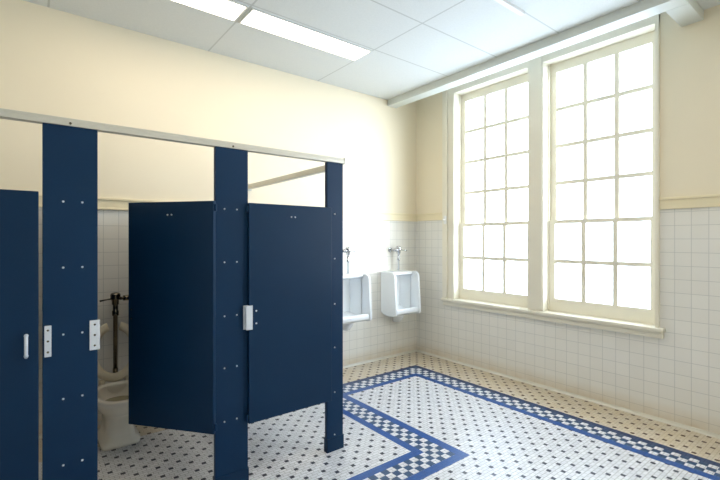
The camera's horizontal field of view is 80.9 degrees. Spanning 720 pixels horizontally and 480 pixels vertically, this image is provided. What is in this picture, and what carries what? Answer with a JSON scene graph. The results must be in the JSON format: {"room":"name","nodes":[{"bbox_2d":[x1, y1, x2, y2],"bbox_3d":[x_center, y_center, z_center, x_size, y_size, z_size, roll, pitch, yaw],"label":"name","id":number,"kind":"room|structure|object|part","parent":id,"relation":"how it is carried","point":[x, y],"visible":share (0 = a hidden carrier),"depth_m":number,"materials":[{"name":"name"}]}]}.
{"room":"public restroom","nodes":[
{"label":"public restroom","id":0,"kind":"room"},
{"bbox_2d":[0,0,415,433],"bbox_3d":[-1.210,-0.310,4.288,5.450,3.620,0.200,0,0,-38],"label":"wall","id":1,"kind":"structure","parent":0,"point":[53,62],"depth_m":3.86,"materials":[{"name":"beige paint"}]},
{"bbox_2d":[39,194,416,221],"bbox_3d":[-1.180,-0.297,4.168,4.950,0.099,0.026,0,0,-38],"label":"trim","id":2,"kind":"structure","parent":1,"relation":"attached to","point":[104,203],"depth_m":4.96,"materials":[{"name":"beige wood"}]},
{"bbox_2d":[39,349,416,438],"bbox_3d":[-1.181,1.487,4.170,4.950,0.026,0.022,0,0,-38],"label":"baseboard","id":3,"kind":"structure","parent":1,"relation":"attached to","point":[415,350],"depth_m":5.22,"materials":[{"name":"tile"}]},
{"bbox_2d":[248,165,324,190],"bbox_3d":[-0.658,-0.528,3.637,0.068,0.069,1.507,0,0,-38],"label":"headrail","id":4,"kind":"object","parent":1,"relation":"attached to","point":[321,169],"visible":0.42,"depth_m":3.53,"materials":[{"name":"metal"}]},
{"bbox_2d":[343,246,371,330],"bbox_3d":[-0.124,0.556,4.823,0.439,0.963,0.300,0,0,-38],"label":"urinal","id":5,"kind":"object","parent":1,"relation":"attached to","point":[357,305],"visible":0.58,"depth_m":4.90,"materials":[{"name":"white ceramic"}]},
{"bbox_2d":[343,323,352,330],"bbox_3d":[-0.151,0.982,4.858,0.140,0.113,0.170,0,0,-38],"label":"outlet","id":6,"kind":"object","parent":5,"relation":"attached to","point":[346,327],"depth_m":4.81,"materials":[{"name":"white ceramic"}]},
{"bbox_2d":[381,246,420,321],"bbox_3d":[0.508,0.556,5.318,0.439,0.963,0.300,0,0,-38],"label":"urinal","id":7,"kind":"object","parent":1,"relation":"attached to","point":[400,289],"visible":1,"depth_m":5.33,"materials":[{"name":"white ceramic"}]},
{"bbox_2d":[393,315,403,321],"bbox_3d":[0.480,0.982,5.354,0.140,0.113,0.170,0,0,-38],"label":"outlet","id":8,"kind":"object","parent":7,"relation":"attached to","point":[398,318],"depth_m":5.31,"materials":[{"name":"ceramic"}]},
{"bbox_2d":[23,0,719,99],"bbox_3d":[0.787,-1.976,1.661,5.350,0.387,6.800,0,0,-38],"label":"ceiling","id":9,"kind":"structure","parent":0,"point":[414,44],"depth_m":3.54,"materials":[{"name":"tile"}]},
{"bbox_2d":[169,0,248,21],"bbox_3d":[-1.401,-1.777,2.960,1.190,0.012,0.275,0,0,-38],"label":"recessed light","id":10,"kind":"object","parent":9,"relation":"in","point":[231,10],"visible":1,"depth_m":3.22,"materials":[{"name":"white plastic"}]},
{"bbox_2d":[238,8,371,60],"bbox_3d":[-0.439,-1.777,3.714,1.195,0.012,0.275,0,0,-38],"label":"recessed light","id":11,"kind":"object","parent":9,"relation":"in","point":[257,19],"visible":1,"depth_m":3.65,"materials":[{"name":"white plastic"}]},
{"bbox_2d":[494,0,524,15],"bbox_3d":[0.793,-1.772,2.932,1.230,0.023,0.037,0,0,-38],"label":"ceiling light","id":12,"kind":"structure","parent":9,"relation":"attached to","point":[507,4],"depth_m":3.20,"materials":[{"name":"white plastic"}]},
{"bbox_2d":[388,0,703,107],"bbox_3d":[1.508,-1.744,4.329,0.522,0.079,3.090,0,0,-38],"label":"beam","id":13,"kind":"structure","parent":9,"relation":"attached to","point":[684,12],"depth_m":3.61,"materials":[{"name":"grey paint"}]},
{"bbox_2d":[39,352,719,479],"bbox_3d":[0.826,1.560,1.692,5.450,0.120,6.800,0,0,-38],"label":"floor","id":14,"kind":"structure","parent":0,"point":[415,415],"depth_m":3.16,"materials":[{"name":"tile"}]},
{"bbox_2d":[42,123,99,479],"bbox_3d":[-1.410,0.474,2.065,0.234,2.052,0.046,0,0,-38],"label":"post","id":15,"kind":"object","parent":14,"relation":"on","point":[70,322],"visible":1,"depth_m":2.05,"materials":[{"name":"blue metal"}]},
{"bbox_3d":[-1.473,0.478,1.994,0.027,0.147,0.006,0,0,-38],"label":"strike plate","id":16,"kind":"part","parent":15,"relation":"part of","materials":[{"name":"silver metal"}]},
{"bbox_3d":[-1.325,0.474,2.111,0.044,0.148,0.006,0,0,-38],"label":"strike plate","id":17,"kind":"part","parent":15,"relation":"part of","materials":[{"name":"silver metal"}]},
{"bbox_2d":[98,292,139,450],"bbox_3d":[-1.830,0.963,3.213,0.386,1.075,0.728,0,0,-38],"label":"toilet","id":18,"kind":"object","parent":14,"relation":"on","point":[115,431],"visible":0.68,"depth_m":3.19,"materials":[{"name":"beige ceramic"}]},
{"bbox_3d":[-1.940,0.881,3.339,0.364,0.457,0.085,0,0,-38],"label":"seat","id":19,"kind":"part","parent":18,"relation":"part of","materials":[{"name":"beige plastic"}]},
{"bbox_3d":[-1.788,1.308,3.144,0.368,0.385,0.568,0,0,-38],"label":"bowl","id":20,"kind":"part","parent":18,"relation":"part of","materials":[{"name":"beige ceramic"}]},
{"bbox_2d":[213,146,252,479],"bbox_3d":[-0.767,0.474,2.554,0.221,2.052,0.071,0,0,-38],"label":"post","id":21,"kind":"object","parent":14,"relation":"on","point":[234,317],"visible":1,"depth_m":2.55,"materials":[{"name":"blue metal"}]},
{"bbox_2d":[129,201,216,433],"bbox_3d":[-1.120,0.450,2.563,0.614,1.355,0.112,0,0,14],"label":"door","id":22,"kind":"structure","parent":21,"relation":"attached to","point":[172,245],"depth_m":2.51,"materials":[{"name":"blue metal"}]},
{"bbox_2d":[246,203,331,423],"bbox_3d":[-0.474,0.450,2.808,0.626,1.355,0.112,0,0,-38],"label":"door","id":23,"kind":"structure","parent":21,"relation":"attached to","point":[290,246],"depth_m":2.75,"materials":[{"name":"blue metal"}]},
{"bbox_2d":[324,162,343,453],"bbox_3d":[-0.186,0.474,3.027,0.143,2.052,0.043,0,0,-38],"label":"post","id":24,"kind":"object","parent":14,"relation":"on","point":[334,436],"visible":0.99,"depth_m":3.02,"materials":[{"name":"blue metal"}]},
{"bbox_3d":[-2.093,0.474,1.532,0.246,2.052,0.043,0,0,-38],"label":"post","id":25,"kind":"object","parent":14,"relation":"on","visible":0},
{"bbox_2d":[0,189,38,479],"bbox_3d":[-1.772,0.450,1.819,0.621,1.355,0.126,0,0,-34],"label":"door","id":26,"kind":"structure","parent":25,"relation":"attached to","point":[19,209],"depth_m":1.93,"materials":[{"name":"blue metal"}]},
{"bbox_3d":[-1.528,0.488,1.933,0.018,0.110,0.039,0,0,-38],"label":"pull handle","id":27,"kind":"part","parent":26,"relation":"part of","materials":[{"name":"silver metal"}]},
{"bbox_2d":[0,108,344,164],"bbox_3d":[-1.158,-0.571,2.263,2.631,0.045,0.056,0,0,-38],"label":"headrail","id":28,"kind":"object","parent":25,"relation":"on","point":[8,114],"visible":0.91,"depth_m":2.28,"materials":[{"name":"metal"}]},
{"bbox_2d":[416,5,719,434],"bbox_3d":[2.821,-0.310,3.256,0.220,3.620,6.400,0,0,-38],"label":"wall","id":29,"kind":"structure","parent":0,"point":[675,377],"depth_m":3.50,"materials":[{"name":"beige tile"}]},
{"bbox_2d":[416,212,441,220],"bbox_3d":[0.910,-0.299,5.493,0.026,0.095,0.467,0,0,-38],"label":"trim","id":30,"kind":"structure","parent":29,"relation":"attached to","point":[428,216],"depth_m":5.50,"materials":[{"name":"beige wood"}]},
{"bbox_2d":[455,68,527,307],"bbox_3d":[1.544,-0.548,4.867,0.201,2.544,1.008,0,0,-38],"label":"window","id":31,"kind":"structure","parent":29,"relation":"in","point":[518,78],"depth_m":4.98,"materials":[{"name":"beige wood"}]},
{"bbox_3d":[1.545,0.260,4.864,0.032,0.926,0.974,0,0,-38],"label":"sash","id":32,"kind":"part","parent":31,"relation":"part of","materials":[{"name":"glass"}]},
{"bbox_3d":[1.572,-0.983,4.886,0.034,1.635,0.974,0,0,-38],"label":"sash","id":33,"kind":"part","parent":31,"relation":"part of","materials":[{"name":"glass"}]},
{"bbox_2d":[442,14,659,327],"bbox_3d":[1.837,-0.588,4.458,0.245,2.625,2.306,0,0,-38],"label":"window","id":34,"kind":"structure","parent":29,"relation":"in","point":[643,37],"depth_m":4.25,"materials":[{"name":"beige wood"}]},
{"bbox_3d":[2.249,0.260,3.967,0.032,0.926,0.974,0,0,-38],"label":"sash","id":35,"kind":"part","parent":34,"relation":"part of","materials":[{"name":"glass"}]},
{"bbox_3d":[2.276,-0.983,3.988,0.034,1.635,0.974,0,0,-38],"label":"sash","id":36,"kind":"part","parent":34,"relation":"part of","materials":[{"name":"glass"}]},
{"bbox_2d":[441,298,665,338],"bbox_3d":[1.839,0.768,4.438,0.265,0.088,2.352,0,0,-38],"label":"window sill","id":37,"kind":"structure","parent":29,"relation":"attached to","point":[635,328],"depth_m":4.08,"materials":[{"name":"beige wood"}]},
{"bbox_2d":[416,349,719,438],"bbox_3d":[2.732,1.487,3.172,0.022,0.026,6.378,0,0,-38],"label":"baseboard","id":38,"kind":"structure","parent":29,"relation":"attached to","point":[662,420],"depth_m":3.94,"materials":[{"name":"tile"}]},
{"bbox_2d":[659,194,719,209],"bbox_3d":[2.780,-0.299,3.109,0.026,0.095,0.980,0,0,-38],"label":"trim","id":39,"kind":"structure","parent":29,"relation":"attached to","point":[713,200],"depth_m":3.33,"materials":[{"name":"beige wood"}]}
]}

